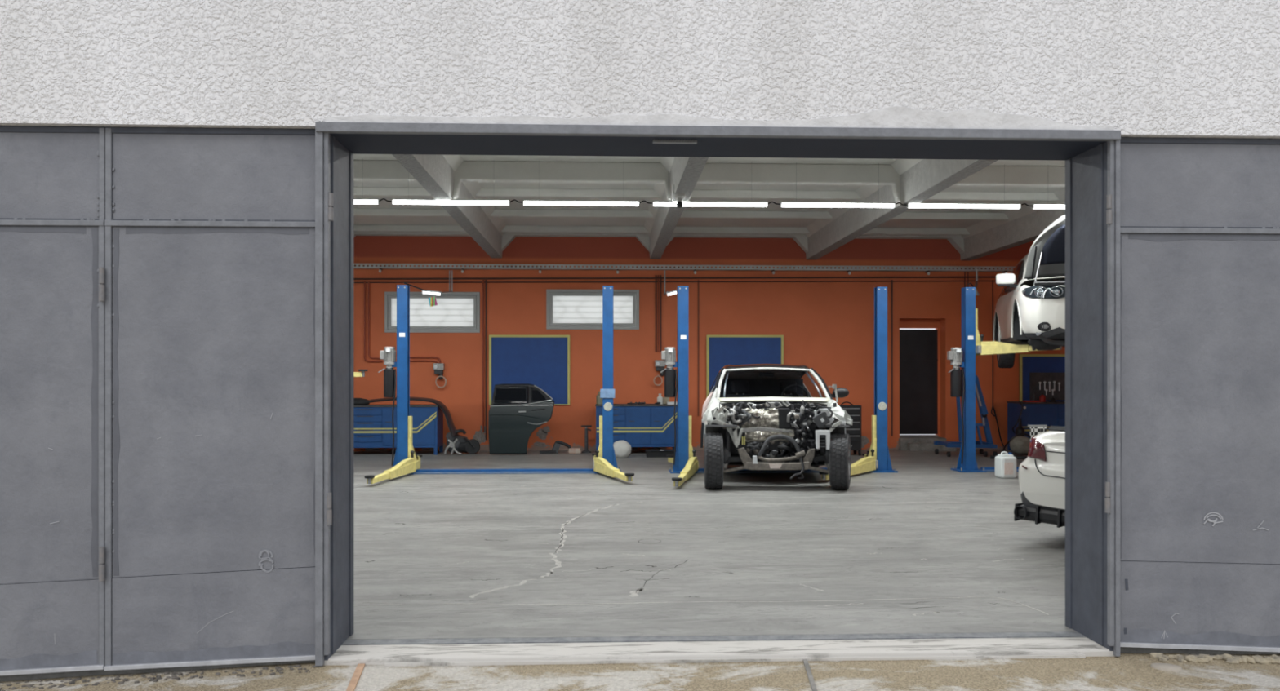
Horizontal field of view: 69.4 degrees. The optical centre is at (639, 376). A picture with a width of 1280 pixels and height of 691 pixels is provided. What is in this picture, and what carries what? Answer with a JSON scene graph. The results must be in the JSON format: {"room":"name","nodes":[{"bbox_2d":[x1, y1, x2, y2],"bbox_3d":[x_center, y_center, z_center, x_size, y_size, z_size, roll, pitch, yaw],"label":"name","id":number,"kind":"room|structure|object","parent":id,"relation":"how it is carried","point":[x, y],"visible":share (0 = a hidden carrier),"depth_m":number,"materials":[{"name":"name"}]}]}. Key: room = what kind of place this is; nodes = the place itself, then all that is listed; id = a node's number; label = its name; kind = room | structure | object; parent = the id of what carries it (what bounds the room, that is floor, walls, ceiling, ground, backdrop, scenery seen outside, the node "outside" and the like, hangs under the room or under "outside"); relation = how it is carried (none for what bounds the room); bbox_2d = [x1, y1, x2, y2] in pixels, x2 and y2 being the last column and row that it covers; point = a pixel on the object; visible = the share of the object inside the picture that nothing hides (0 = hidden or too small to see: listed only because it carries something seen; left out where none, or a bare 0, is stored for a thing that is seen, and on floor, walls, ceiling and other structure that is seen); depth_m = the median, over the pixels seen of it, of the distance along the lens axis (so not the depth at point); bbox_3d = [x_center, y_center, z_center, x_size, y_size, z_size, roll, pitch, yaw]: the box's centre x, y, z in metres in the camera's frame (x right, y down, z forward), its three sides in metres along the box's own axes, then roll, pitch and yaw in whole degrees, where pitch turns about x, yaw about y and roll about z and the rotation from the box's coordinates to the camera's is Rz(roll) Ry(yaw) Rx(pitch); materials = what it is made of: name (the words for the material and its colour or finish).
{"room":"garage exterior","nodes":[
{"label":"garage exterior","id":0,"kind":"room"},
{"bbox_2d":[0,0,1279,681],"bbox_3d":[0.807,-1.400,5.045,17.000,6.700,0.479,0,0,-2],"label":"wall","id":1,"kind":"structure","parent":0,"point":[1137,68],"depth_m":4.78,"materials":[{"name":"white paint"}]},
{"bbox_2d":[0,125,105,675],"bbox_3d":[-3.363,0.144,4.702,1.280,2.833,0.084,0,0,-2],"label":"gate leaf","id":2,"kind":"object","parent":1,"relation":"attached to","point":[52,179],"visible":1,"depth_m":4.71,"materials":[{"name":"grey paint"}]},
{"bbox_2d":[315,121,1120,666],"bbox_3d":[0.429,0.094,5.029,4.192,2.772,0.507,0,0,-2],"label":"door frame","id":3,"kind":"structure","parent":1,"relation":"in","point":[1091,157],"depth_m":4.96,"materials":[{"name":"grey paint"}]},
{"bbox_2d":[104,127,333,671],"bbox_3d":[-2.151,0.116,4.744,1.160,2.776,0.094,0,0,-2],"label":"gate leaf","id":4,"kind":"object","parent":3,"relation":"attached to","point":[210,233],"visible":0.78,"depth_m":4.74,"materials":[{"name":"grey paint"}]},
{"bbox_2d":[1105,137,1279,653],"bbox_3d":[3.390,0.124,4.957,1.861,2.793,0.094,0,0,-2],"label":"gate leaf","id":5,"kind":"object","parent":3,"relation":"attached to","point":[1200,217],"visible":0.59,"depth_m":4.95,"materials":[{"name":"grey paint"}]},
{"bbox_2d":[323,631,1114,666],"bbox_3d":[0.439,1.591,4.978,4.167,0.279,0.365,0,0,-2],"label":"sill","id":6,"kind":"structure","parent":1,"relation":"attached to","point":[1059,645],"depth_m":4.92,"materials":[{"name":"grey concrete"}]},
{"bbox_2d":[353,235,1065,451],"bbox_3d":[0.350,-0.725,18.235,19.100,4.850,0.424,0,0,-2],"label":"wall","id":7,"kind":"structure","parent":0,"point":[828,328],"depth_m":18.05,"materials":[{"name":"orange paint"}]},
{"bbox_2d":[364,281,382,362],"bbox_3d":[-5.137,-1.038,17.786,0.353,1.556,0.036,0,0,-2],"label":"pipe","id":8,"kind":"object","parent":7,"relation":"attached to","point":[366,360],"visible":1,"depth_m":17.77,"materials":[{"name":"brown metal"}]},
{"bbox_2d":[368,281,380,359],"bbox_3d":[-5.098,-1.070,17.787,0.275,1.493,0.032,0,0,-2],"label":"pipe","id":9,"kind":"object","parent":7,"relation":"attached to","point":[369,356],"visible":0.88,"depth_m":17.78,"materials":[{"name":"brown metal"}]},
{"bbox_2d":[409,360,437,363],"bbox_3d":[-4.181,-0.256,17.823,0.582,0.092,0.032,0,0,-2],"label":"pipe","id":10,"kind":"object","parent":7,"relation":"attached to","point":[410,361],"visible":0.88,"depth_m":17.81,"materials":[{"name":"brown"}]},
{"bbox_2d":[409,356,440,363],"bbox_3d":[-4.158,-0.295,17.823,0.630,0.157,0.036,0,0,-2],"label":"pipe","id":11,"kind":"object","parent":7,"relation":"attached to","point":[437,357],"visible":0.88,"depth_m":17.81,"materials":[{"name":"brown"}]},
{"bbox_2d":[384,292,479,333],"bbox_3d":[-4.012,-1.229,17.904,1.826,0.789,0.150,0,0,-2],"label":"window","id":12,"kind":"structure","parent":7,"relation":"in","point":[455,312],"depth_m":17.87,"materials":[{"name":"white glass"}]},
{"bbox_2d":[433,363,444,379],"bbox_3d":[-3.876,-0.088,17.794,0.200,0.310,0.140,0,0,-2],"label":"air regulator","id":13,"kind":"object","parent":7,"relation":"attached to","point":[438,368],"visible":1,"depth_m":17.75,"materials":[{"name":"metal"}]},
{"bbox_2d":[435,376,446,388],"bbox_3d":[-3.827,0.108,17.784,0.218,0.256,0.096,0,0,-2],"label":"coiled hose","id":14,"kind":"object","parent":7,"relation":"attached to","point":[445,384],"visible":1,"depth_m":17.74,"materials":[{"name":"beige"}]},
{"bbox_2d":[482,280,484,431],"bbox_3d":[-3.032,-0.387,17.867,0.031,2.939,0.031,0,0,-25],"label":"pipe","id":15,"kind":"object","parent":7,"relation":"attached to","point":[482,280],"visible":1,"depth_m":17.85,"materials":[{"name":"brown metal"}]},
{"bbox_2d":[485,280,486,439],"bbox_3d":[-2.978,-0.309,17.869,0.026,3.094,0.026,0,0,-2],"label":"pipe","id":16,"kind":"object","parent":7,"relation":"attached to","point":[486,280],"visible":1,"depth_m":17.86,"materials":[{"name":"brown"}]},
{"bbox_2d":[488,335,569,404],"bbox_3d":[-2.139,-0.116,17.899,1.561,1.350,0.045,0,0,-2],"label":"board","id":17,"kind":"object","parent":7,"relation":"attached to","point":[543,362],"visible":0.86,"depth_m":17.90,"materials":[{"name":"blue paint"}]},
{"bbox_2d":[546,289,639,329],"bbox_3d":[-0.918,-1.292,18.023,1.803,0.778,0.150,0,0,-2],"label":"window","id":18,"kind":"structure","parent":7,"relation":"in","point":[566,309],"depth_m":17.98,"materials":[{"name":"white glass"}]},
{"bbox_2d":[655,275,656,351],"bbox_3d":[0.312,-1.215,17.995,0.024,1.496,0.024,0,0,-25],"label":"pipe","id":19,"kind":"object","parent":7,"relation":"attached to","point":[655,275],"visible":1,"depth_m":17.98,"materials":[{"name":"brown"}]},
{"bbox_2d":[657,275,658,351],"bbox_3d":[0.358,-1.215,17.997,0.024,1.496,0.024,0,0,20],"label":"pipe","id":20,"kind":"object","parent":7,"relation":"attached to","point":[658,275],"visible":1,"depth_m":17.99,"materials":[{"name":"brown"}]},
{"bbox_2d":[654,360,665,376],"bbox_3d":[0.392,-0.151,17.958,0.200,0.310,0.140,0,0,-2],"label":"air regulator","id":21,"kind":"object","parent":7,"relation":"attached to","point":[660,366],"visible":0.93,"depth_m":17.92,"materials":[{"name":"metal"}]},
{"bbox_2d":[660,275,661,351],"bbox_3d":[0.405,-1.216,17.999,0.024,1.496,0.024,0,0,20],"label":"pipe","id":22,"kind":"object","parent":7,"relation":"attached to","point":[660,275],"visible":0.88,"depth_m":17.99,"materials":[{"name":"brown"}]},
{"bbox_2d":[353,276,995,279],"bbox_3d":[1.542,-1.914,18.043,15.994,0.144,0.032,0,0,-2],"label":"pipe","id":23,"kind":"object","parent":7,"relation":"attached to","point":[764,277],"visible":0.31,"depth_m":18.00,"materials":[{"name":"brown"}]},
{"bbox_2d":[353,280,995,283],"bbox_3d":[1.542,-1.841,18.052,16.002,0.124,0.022,0,0,-2],"label":"pipe","id":24,"kind":"object","parent":7,"relation":"attached to","point":[764,281],"visible":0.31,"depth_m":18.01,"materials":[{"name":"brown metal"}]},
{"bbox_2d":[353,263,1015,275],"bbox_3d":[0.361,-2.061,17.940,18.501,0.175,0.175,0,0,-2],"label":"cable tray","id":25,"kind":"object","parent":7,"relation":"attached to","point":[511,267],"visible":0.77,"depth_m":17.89,"materials":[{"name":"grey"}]},
{"bbox_2d":[404,270,453,295],"bbox_3d":[-3.682,-1.714,15.907,0.364,0.625,3.675,0,0,-2],"label":"work lamp","id":26,"kind":"object","parent":25,"relation":"hanging from","point":[428,292],"visible":1,"depth_m":16.44,"materials":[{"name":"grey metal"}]},
{"bbox_2d":[422,291,439,295],"bbox_3d":[-3.714,-1.471,16.460,0.302,0.065,0.055,0,0,-2],"label":"diffuser","id":27,"kind":"object","parent":26,"relation":"attached to","point":[437,293],"depth_m":16.44,"materials":[{"name":"white plastic"}]},
{"bbox_2d":[427,296,437,306],"bbox_3d":[-3.689,-1.353,16.451,0.166,0.244,0.010,0,0,-2],"label":"tag","id":28,"kind":"object","parent":26,"relation":"hanging from","point":[433,302],"visible":1,"depth_m":16.45,"materials":[{"name":"paper"}]},
{"bbox_2d":[663,270,676,296],"bbox_3d":[0.552,-1.743,17.253,0.201,0.603,1.312,0,0,-2],"label":"work lamp","id":29,"kind":"object","parent":25,"relation":"hanging from","point":[673,292],"visible":0.93,"depth_m":17.35,"materials":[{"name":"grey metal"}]},
{"bbox_2d":[967,268,979,295],"bbox_3d":[5.865,-1.758,16.276,0.150,0.691,4.030,0,0,23],"label":"work lamp","id":30,"kind":"object","parent":25,"relation":"hanging from","point":[976,272],"visible":0.59,"depth_m":17.46,"materials":[{"name":"grey metal"}]},
{"bbox_2d":[697,280,698,416],"bbox_3d":[1.139,-0.546,18.027,0.018,2.653,0.018,0,0,-2],"label":"pipe","id":31,"kind":"object","parent":7,"relation":"attached to","point":[698,280],"visible":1,"depth_m":18.02,"materials":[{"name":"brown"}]},
{"bbox_2d":[706,335,783,398],"bbox_3d":[2.053,-0.117,18.060,1.511,1.362,0.045,0,0,-2],"label":"board","id":32,"kind":"object","parent":7,"relation":"attached to","point":[722,351],"visible":0.49,"depth_m":18.06,"materials":[{"name":"blue paint"}]},
{"bbox_2d":[891,280,893,435],"bbox_3d":[4.957,-0.354,18.174,0.030,3.068,0.030,0,0,-2],"label":"pipe","id":33,"kind":"object","parent":7,"relation":"attached to","point":[891,280],"visible":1,"depth_m":18.16,"materials":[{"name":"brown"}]},
{"bbox_2d":[898,319,956,450],"bbox_3d":[5.613,0.257,18.279,1.039,2.786,0.740,0,0,-2],"label":"door","id":34,"kind":"structure","parent":7,"relation":"in","point":[919,349],"depth_m":18.53,"materials":[{"name":"black metal"}]},
{"bbox_2d":[992,280,993,409],"bbox_3d":[6.968,-0.616,18.251,0.020,2.560,0.020,0,0,-2],"label":"pipe","id":35,"kind":"object","parent":7,"relation":"attached to","point":[993,280],"visible":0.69,"depth_m":18.24,"materials":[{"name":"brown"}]},
{"bbox_2d":[1019,354,1065,401],"bbox_3d":[8.299,0.064,18.300,1.583,0.984,0.045,0,0,-2],"label":"board","id":36,"kind":"object","parent":7,"relation":"attached to","point":[1028,363],"visible":0.34,"depth_m":18.28,"materials":[{"name":"blue paint"}]},
{"bbox_2d":[1029,372,1065,400],"bbox_3d":[8.305,0.206,18.287,1.200,0.550,0.020,0,0,-2],"label":"pegboard","id":37,"kind":"object","parent":36,"relation":"attached to","point":[1035,378],"visible":0.64,"depth_m":18.27,"materials":[{"name":"black metal"}]},
{"bbox_2d":[353,154,1065,260],"bbox_3d":[0.595,-2.725,11.857,19.300,0.889,13.150,0,0,-2],"label":"ceiling","id":38,"kind":"structure","parent":0,"point":[975,233],"depth_m":13.95,"materials":[{"name":"white paint"}]},
{"bbox_2d":[353,198,391,204],"bbox_3d":[-4.059,-2.524,11.953,1.690,0.592,0.064,0,0,-2],"label":"tube light","id":39,"kind":"object","parent":38,"relation":"hanging from","point":[356,201],"visible":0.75,"depth_m":11.95,"materials":[{"name":"white plastic"}]},
{"bbox_2d":[353,200,377,204],"bbox_3d":[-4.144,-2.256,11.950,1.490,0.056,0.056,0,0,-2],"label":"diffuser","id":40,"kind":"object","parent":39,"relation":"attached to","point":[355,202],"depth_m":11.95,"materials":[{"name":"white plastic"}]},
{"bbox_2d":[391,172,522,205],"bbox_3d":[-2.370,-2.524,12.018,1.690,0.592,0.064,0,0,-2],"label":"tube light","id":41,"kind":"object","parent":38,"relation":"hanging from","point":[408,201],"visible":0.97,"depth_m":11.99,"materials":[{"name":"white plastic"}]},
{"bbox_2d":[392,200,508,204],"bbox_3d":[-2.455,-2.256,12.015,1.490,0.056,0.056,0,0,-2],"label":"diffuser","id":42,"kind":"object","parent":41,"relation":"attached to","point":[394,202],"depth_m":11.99,"materials":[{"name":"white plastic"}]},
{"bbox_2d":[522,160,652,206],"bbox_3d":[-0.681,-2.524,12.083,1.690,0.592,0.064,0,0,-2],"label":"tube light","id":43,"kind":"object","parent":38,"relation":"hanging from","point":[539,202],"visible":1,"depth_m":12.05,"materials":[{"name":"white plastic"}]},
{"bbox_2d":[524,201,638,206],"bbox_3d":[-0.766,-2.256,12.079,1.490,0.056,0.056,0,0,-2],"label":"diffuser","id":44,"kind":"object","parent":43,"relation":"attached to","point":[526,203],"depth_m":12.06,"materials":[{"name":"white plastic"}]},
{"bbox_2d":[672,184,685,208],"bbox_3d":[0.496,-2.256,11.628,0.150,0.297,0.148,0,0,38],"label":"security camera","id":45,"kind":"object","parent":38,"relation":"attached to","point":[679,197],"visible":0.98,"depth_m":11.57,"materials":[{"name":"white plastic"}]},
{"bbox_2d":[652,200,780,207],"bbox_3d":[1.008,-2.524,12.148,1.690,0.592,0.064,0,0,-2],"label":"tube light","id":46,"kind":"object","parent":38,"relation":"hanging from","point":[656,202],"visible":0.97,"depth_m":12.12,"materials":[{"name":"white plastic"}]},
{"bbox_2d":[653,202,766,207],"bbox_3d":[0.923,-2.256,12.144,1.490,0.056,0.056,0,0,-2],"label":"diffuser","id":47,"kind":"object","parent":46,"relation":"attached to","point":[655,204],"depth_m":12.12,"materials":[{"name":"white plastic"}]},
{"bbox_2d":[780,162,906,208],"bbox_3d":[2.696,-2.524,12.213,1.690,0.592,0.064,0,0,-2],"label":"tube light","id":48,"kind":"object","parent":38,"relation":"hanging from","point":[878,204],"visible":1,"depth_m":12.19,"materials":[{"name":"white plastic"}]},
{"bbox_2d":[781,203,893,208],"bbox_3d":[2.611,-2.256,12.209,1.490,0.056,0.056,0,0,-2],"label":"diffuser","id":49,"kind":"object","parent":48,"relation":"attached to","point":[783,205],"depth_m":12.19,"materials":[{"name":"white plastic"}]},
{"bbox_2d":[906,164,1032,208],"bbox_3d":[4.385,-2.524,12.277,1.690,0.592,0.064,0,0,-2],"label":"tube light","id":50,"kind":"object","parent":38,"relation":"hanging from","point":[922,205],"visible":0.97,"depth_m":12.25,"materials":[{"name":"white plastic"}]},
{"bbox_2d":[908,204,1019,208],"bbox_3d":[4.300,-2.256,12.274,1.490,0.056,0.056,0,0,-2],"label":"diffuser","id":51,"kind":"object","parent":50,"relation":"attached to","point":[910,206],"depth_m":12.25,"materials":[{"name":"white plastic"}]},
{"bbox_2d":[1031,203,1065,208],"bbox_3d":[6.074,-2.524,12.342,1.690,0.592,0.064,0,0,-2],"label":"tube light","id":52,"kind":"object","parent":38,"relation":"hanging from","point":[1035,206],"visible":0.18,"depth_m":12.29,"materials":[{"name":"white plastic"}]},
{"bbox_2d":[1034,204,1065,208],"bbox_3d":[5.989,-2.256,12.339,1.490,0.056,0.056,0,0,-2],"label":"diffuser","id":53,"kind":"object","parent":52,"relation":"attached to","point":[1036,206],"depth_m":12.30,"materials":[{"name":"white plastic"}]},
{"bbox_2d":[346,448,1075,639],"bbox_3d":[0.597,1.574,11.802,18.700,0.251,13.260,0,0,-2],"label":"floor","id":54,"kind":"structure","parent":0,"point":[926,546],"depth_m":7.61,"materials":[{"name":"concrete"}]},
{"bbox_2d":[353,369,367,377],"bbox_3d":[-5.987,0.051,13.573,4.047,2.799,0.614,0,0,-2],"label":"lift","id":55,"kind":"object","parent":54,"relation":"on","point":[362,374],"visible":0.02,"depth_m":13.38,"materials":[{"name":"blue paint"}]},
{"bbox_2d":[353,404,443,454],"bbox_3d":[-4.668,0.996,17.235,1.886,0.908,0.656,0,0,-2],"label":"workbench","id":56,"kind":"object","parent":54,"relation":"on","point":[372,424],"visible":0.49,"depth_m":16.93,"materials":[{"name":"blue paint"}]},
{"bbox_2d":[353,398,369,405],"bbox_3d":[-5.237,0.489,17.105,0.460,0.165,0.266,0,0,-2],"label":"jacket","id":57,"kind":"object","parent":56,"relation":"on","point":[357,402],"visible":0.55,"depth_m":17.02,"materials":[{"name":"black fabric"}]},
{"bbox_2d":[353,404,439,407],"bbox_3d":[-4.668,0.557,17.238,1.886,0.030,0.650,0,0,-2],"label":"countertop","id":58,"kind":"structure","parent":56,"relation":"on","point":[367,406],"depth_m":16.94,"materials":[{"name":"grey plastic"}]},
{"bbox_2d":[366,396,458,438],"bbox_3d":[-4.292,0.765,17.225,1.856,0.748,0.463,0,0,4],"label":"bumper cover","id":59,"kind":"object","parent":56,"relation":"on","point":[446,411],"visible":0.91,"depth_m":17.07,"materials":[{"name":"grey plastic"}]},
{"bbox_2d":[444,439,462,454],"bbox_3d":[-3.406,1.287,16.808,0.326,0.300,0.082,0,0,-2],"label":"steering knuckle","id":60,"kind":"object","parent":54,"relation":"on","point":[451,444],"visible":1,"depth_m":16.79},
{"bbox_2d":[445,429,479,454],"bbox_3d":[-3.283,1.217,17.173,0.641,0.466,0.321,0,0,-2],"label":"gearbox part","id":61,"kind":"object","parent":54,"relation":"on","point":[463,445],"visible":0.95,"depth_m":17.08,"materials":[{"name":"grey metal"}]},
{"bbox_2d":[364,284,634,484],"bbox_3d":[-2.000,0.051,13.634,3.750,2.799,3.126,0,0,-2],"label":"lift","id":62,"kind":"object","parent":54,"relation":"on","point":[406,461],"visible":1,"depth_m":13.70,"materials":[{"name":"blue paint"}]},
{"bbox_2d":[600,389,614,398],"bbox_3d":[-0.484,0.265,13.803,0.220,0.140,0.013,0,0,-2],"label":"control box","id":63,"kind":"object","parent":62,"relation":"attached to","point":[604,393],"visible":1,"depth_m":13.80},
{"bbox_2d":[488,383,554,453],"bbox_3d":[-2.178,0.792,17.009,1.206,1.291,0.118,0,0,-2],"label":"door","id":64,"kind":"structure","parent":54,"relation":"on","point":[516,411],"depth_m":16.98,"materials":[{"name":"black paint"}]},
{"bbox_2d":[539,440,571,453],"bbox_3d":[-1.579,1.329,17.276,0.588,0.246,0.126,0,0,-7],"label":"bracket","id":65,"kind":"object","parent":54,"relation":"on","point":[556,446],"visible":1,"depth_m":17.23,"materials":[{"name":"grey metal"}]},
{"bbox_2d":[568,448,581,453],"bbox_3d":[-1.218,1.400,17.265,0.230,0.100,0.180,0,0,-2],"label":"brick","id":66,"kind":"object","parent":54,"relation":"on","point":[571,451],"visible":1,"depth_m":17.18,"materials":[{"name":"brick"}]},
{"bbox_2d":[581,425,591,453],"bbox_3d":[-1.012,1.192,17.445,0.180,0.515,0.180,0,0,41],"label":"jack stand","id":67,"kind":"object","parent":54,"relation":"on","point":[586,446],"visible":1,"depth_m":17.42,"materials":[{"name":"black metal"}]},
{"bbox_2d":[613,440,631,458],"bbox_3d":[-0.333,1.305,16.363,0.363,0.333,0.281,0,0,-2],"label":"sack","id":68,"kind":"object","parent":54,"relation":"on","point":[622,449],"visible":0.89,"depth_m":16.26,"materials":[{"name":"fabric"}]},
{"bbox_2d":[595,404,676,450],"bbox_3d":[-0.062,0.992,17.413,1.547,0.917,0.656,0,0,-2],"label":"workbench","id":69,"kind":"object","parent":54,"relation":"on","point":[646,425],"visible":0.77,"depth_m":17.10,"materials":[{"name":"blue paint"}]},
{"bbox_2d":[595,391,602,404],"bbox_3d":[-0.753,0.399,17.384,0.140,0.270,0.140,0,0,-2],"label":"canister","id":70,"kind":"object","parent":69,"relation":"on","point":[598,401],"visible":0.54,"depth_m":17.33,"materials":[{"name":"grey"}]},
{"bbox_2d":[595,404,676,406],"bbox_3d":[-0.062,0.548,17.415,1.547,0.030,0.650,0,0,-2],"label":"countertop","id":71,"kind":"structure","parent":69,"relation":"on","point":[614,405],"depth_m":17.10,"materials":[{"name":"grey plastic"}]},
{"bbox_2d":[657,393,662,404],"bbox_3d":[0.376,0.433,17.377,0.110,0.200,0.110,0,0,-2],"label":"bottle","id":72,"kind":"object","parent":69,"relation":"on","point":[660,399],"visible":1,"depth_m":17.34,"materials":[{"name":"white plastic"}]},
{"bbox_2d":[662,397,669,404],"bbox_3d":[0.496,0.468,17.482,0.120,0.130,0.100,0,0,-2],"label":"carton","id":73,"kind":"object","parent":69,"relation":"on","point":[665,400],"visible":0.69,"depth_m":17.43,"materials":[{"name":"beige"}]},
{"bbox_2d":[644,449,675,457],"bbox_3d":[0.394,1.390,16.567,0.620,0.120,0.310,0,0,-2],"label":"drip tray","id":74,"kind":"object","parent":54,"relation":"on","point":[649,453],"visible":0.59,"depth_m":16.44,"materials":[{"name":"black plastic"}]},
{"bbox_2d":[700,364,853,489],"bbox_3d":[1.914,0.633,13.587,2.063,1.634,4.314,0,0,3],"label":"car","id":75,"kind":"object","parent":54,"relation":"on","point":[755,416],"visible":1,"depth_m":11.98,"materials":[{"name":"metal"}]},
{"bbox_2d":[831,387,848,398],"bbox_3d":[2.750,0.235,12.837,0.306,0.146,0.136,0,0,-2],"label":"mirror","id":76,"kind":"object","parent":75,"relation":"attached to","point":[842,392],"depth_m":12.79,"materials":[{"name":"black plastic"}]},
{"bbox_2d":[660,285,897,486],"bbox_3d":[2.096,0.051,13.530,3.570,2.799,3.448,0,0,-2],"label":"lift","id":77,"kind":"object","parent":54,"relation":"on","point":[877,460],"visible":0.98,"depth_m":13.86,"materials":[{"name":"blue paint"}]},
{"bbox_2d":[838,401,861,455],"bbox_3d":[3.784,0.960,16.953,0.460,0.981,0.450,0,0,-2],"label":"trolley","id":78,"kind":"object","parent":54,"relation":"on","point":[854,411],"visible":0.52,"depth_m":16.75,"materials":[{"name":"black metal"}]},
{"bbox_2d":[933,375,997,457],"bbox_3d":[5.921,0.666,16.817,0.907,1.566,0.745,0,0,-2],"label":"crane","id":79,"kind":"object","parent":54,"relation":"on","point":[982,406],"visible":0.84,"depth_m":16.57,"materials":[{"name":"blue paint"}]},
{"bbox_2d":[946,287,1062,472],"bbox_3d":[6.494,0.050,14.253,3.626,2.800,1.649,0,0,-19],"label":"lift","id":80,"kind":"object","parent":54,"relation":"on","point":[962,382],"visible":0.61,"depth_m":14.02,"materials":[{"name":"blue paint"}]},
{"bbox_2d":[993,215,1065,368],"bbox_3d":[6.598,-1.155,14.147,2.320,2.049,4.667,0,0,16],"label":"car","id":81,"kind":"object","parent":80,"relation":"on","point":[1029,309],"visible":0.35,"depth_m":12.79,"materials":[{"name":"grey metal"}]},
{"bbox_2d":[995,273,1017,288],"bbox_3d":[5.384,-1.398,13.564,0.317,0.214,0.188,0,0,-2],"label":"mirror","id":82,"kind":"object","parent":81,"relation":"attached to","point":[1002,279],"depth_m":13.51,"materials":[{"name":"white plastic"}]},
{"bbox_2d":[1037,322,1050,331],"bbox_3d":[5.324,-0.647,12.147,0.179,0.122,0.048,0,0,16],"label":"fog lamp","id":83,"kind":"object","parent":81,"relation":"on","point":[1042,326],"depth_m":12.13,"materials":[{"name":"grey plastic"}]},
{"bbox_2d":[995,451,1016,479],"bbox_3d":[5.198,1.260,13.133,0.236,0.379,0.224,0,0,-10],"label":"jerrycan","id":84,"kind":"object","parent":54,"relation":"on","point":[1005,464],"visible":1,"depth_m":13.04,"materials":[{"name":"plastic"}]},
{"bbox_2d":[990,455,1027,459],"bbox_3d":[6.634,1.420,16.078,1.027,0.056,0.213,0,0,0],"label":"air hose","id":85,"kind":"object","parent":54,"relation":"on","point":[991,456],"visible":0.28,"depth_m":16.02,"materials":[{"name":"black plastic"}]},
{"bbox_2d":[991,406,1027,456],"bbox_3d":[6.989,1.025,17.502,0.573,0.861,1.538,0,0,-2],"label":"air hose","id":86,"kind":"object","parent":54,"relation":"on","point":[1005,450],"visible":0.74,"depth_m":17.97,"materials":[{"name":"black plastic"}]},
{"bbox_2d":[1000,433,1030,454],"bbox_3d":[6.771,1.241,16.576,0.842,0.407,0.488,0,0,-2],"label":"air hose","id":87,"kind":"object","parent":54,"relation":"on","point":[1019,434],"visible":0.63,"depth_m":16.77,"materials":[{"name":"black plastic"}]},
{"bbox_2d":[1008,436,1030,454],"bbox_3d":[7.098,1.290,17.168,0.481,0.342,0.301,0,0,-2],"label":"sack","id":88,"kind":"object","parent":54,"relation":"on","point":[1019,445],"visible":0.8,"depth_m":17.06,"materials":[{"name":"grey fabric"}]},
{"bbox_2d":[1014,417,1024,453],"bbox_3d":[7.109,1.120,17.286,0.180,0.660,0.176,0,0,-2],"label":"gun","id":89,"kind":"object","parent":54,"relation":"on","point":[1019,429],"visible":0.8,"depth_m":17.24,"materials":[{"name":"black plastic"}]},
{"bbox_2d":[1006,401,1065,450],"bbox_3d":[8.162,0.975,17.828,1.922,0.949,0.656,0,0,-2],"label":"workbench","id":90,"kind":"object","parent":54,"relation":"on","point":[1050,414],"visible":0.24,"depth_m":17.50,"materials":[{"name":"blue paint"}]},
{"bbox_2d":[1012,401,1022,433],"bbox_3d":[7.103,0.780,17.430,0.207,0.610,0.128,0,0,-2],"label":"air hose","id":91,"kind":"object","parent":90,"relation":"hanging from","point":[1019,402],"visible":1,"depth_m":17.38,"materials":[{"name":"black plastic"}]},
{"bbox_2d":[1006,401,1065,404],"bbox_3d":[8.162,0.516,17.831,1.922,0.030,0.650,0,0,-2],"label":"countertop","id":92,"kind":"structure","parent":90,"relation":"on","point":[1015,402],"depth_m":17.50,"materials":[{"name":"grey plastic"}]},
{"bbox_2d":[1039,393,1045,402],"bbox_3d":[7.712,0.416,17.709,0.110,0.170,0.110,0,0,-2],"label":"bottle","id":93,"kind":"object","parent":90,"relation":"on","point":[1042,398],"visible":0.96,"depth_m":17.67,"materials":[{"name":"red plastic"}]},
{"bbox_2d":[1027,425,1047,440],"bbox_3d":[4.215,0.985,9.799,0.280,0.930,0.280,0,0,-2],"label":"crate","id":94,"kind":"object","parent":54,"relation":"on","point":[1035,430],"visible":0.24,"depth_m":9.77,"materials":[{"name":"white plastic"}]},
{"bbox_2d":[1013,426,1065,528],"bbox_3d":[5.749,0.715,8.598,4.896,1.469,1.883,0,0,-32],"label":"sedan","id":95,"kind":"object","parent":54,"relation":"on","point":[1042,475],"visible":0.2,"depth_m":7.82,"materials":[{"name":"white metal"}]},
{"bbox_2d":[1020,491,1037,507],"bbox_3d":[3.487,1.123,8.173,0.186,0.255,0.638,0,0,34],"label":"diffuser","id":96,"kind":"object","parent":95,"relation":"attached to","point":[1029,499],"depth_m":7.93,"materials":[{"name":"grey plastic"}]},
{"bbox_2d":[1027,435,1046,462],"bbox_3d":[3.390,0.622,7.949,0.107,0.199,0.333,0,0,7],"label":"tail light","id":97,"kind":"object","parent":95,"relation":"attached to","point":[1037,445],"depth_m":7.87,"materials":[{"name":"red plastic"}]},
{"label":"outside","id":98,"kind":"structure","parent":0,"visible":0},
{"bbox_2d":[0,653,1279,690],"bbox_3d":[1.058,1.765,-27.550,80.000,0.579,64.860,0,0,-2],"label":"ground","id":99,"kind":"structure","parent":98,"point":[1127,672],"depth_m":4.59,"materials":[{"name":"concrete"}]},
{"bbox_2d":[0,665,316,690],"bbox_3d":[-2.429,1.525,4.671,1.563,0.090,0.137,0,0,-2],"label":"dirt","id":100,"kind":"object","parent":99,"relation":"on","point":[174,676],"visible":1,"depth_m":4.67,"materials":[{"name":"brown soil"}]},
{"bbox_2d":[1150,662,1182,671],"bbox_3d":[2.692,1.487,4.727,0.150,0.018,0.103,0,0,15],"label":"flat stone","id":101,"kind":"object","parent":99,"relation":"on","point":[1164,667],"visible":1,"depth_m":4.70,"materials":[{"name":"beige stone"}]},
{"bbox_2d":[1150,653,1279,665],"bbox_3d":[3.804,1.504,4.892,2.213,0.080,0.131,0,0,-2],"label":"gravel","id":102,"kind":"object","parent":99,"relation":"on","point":[1203,659],"visible":1,"depth_m":4.84,"materials":[{"name":"gravel"}]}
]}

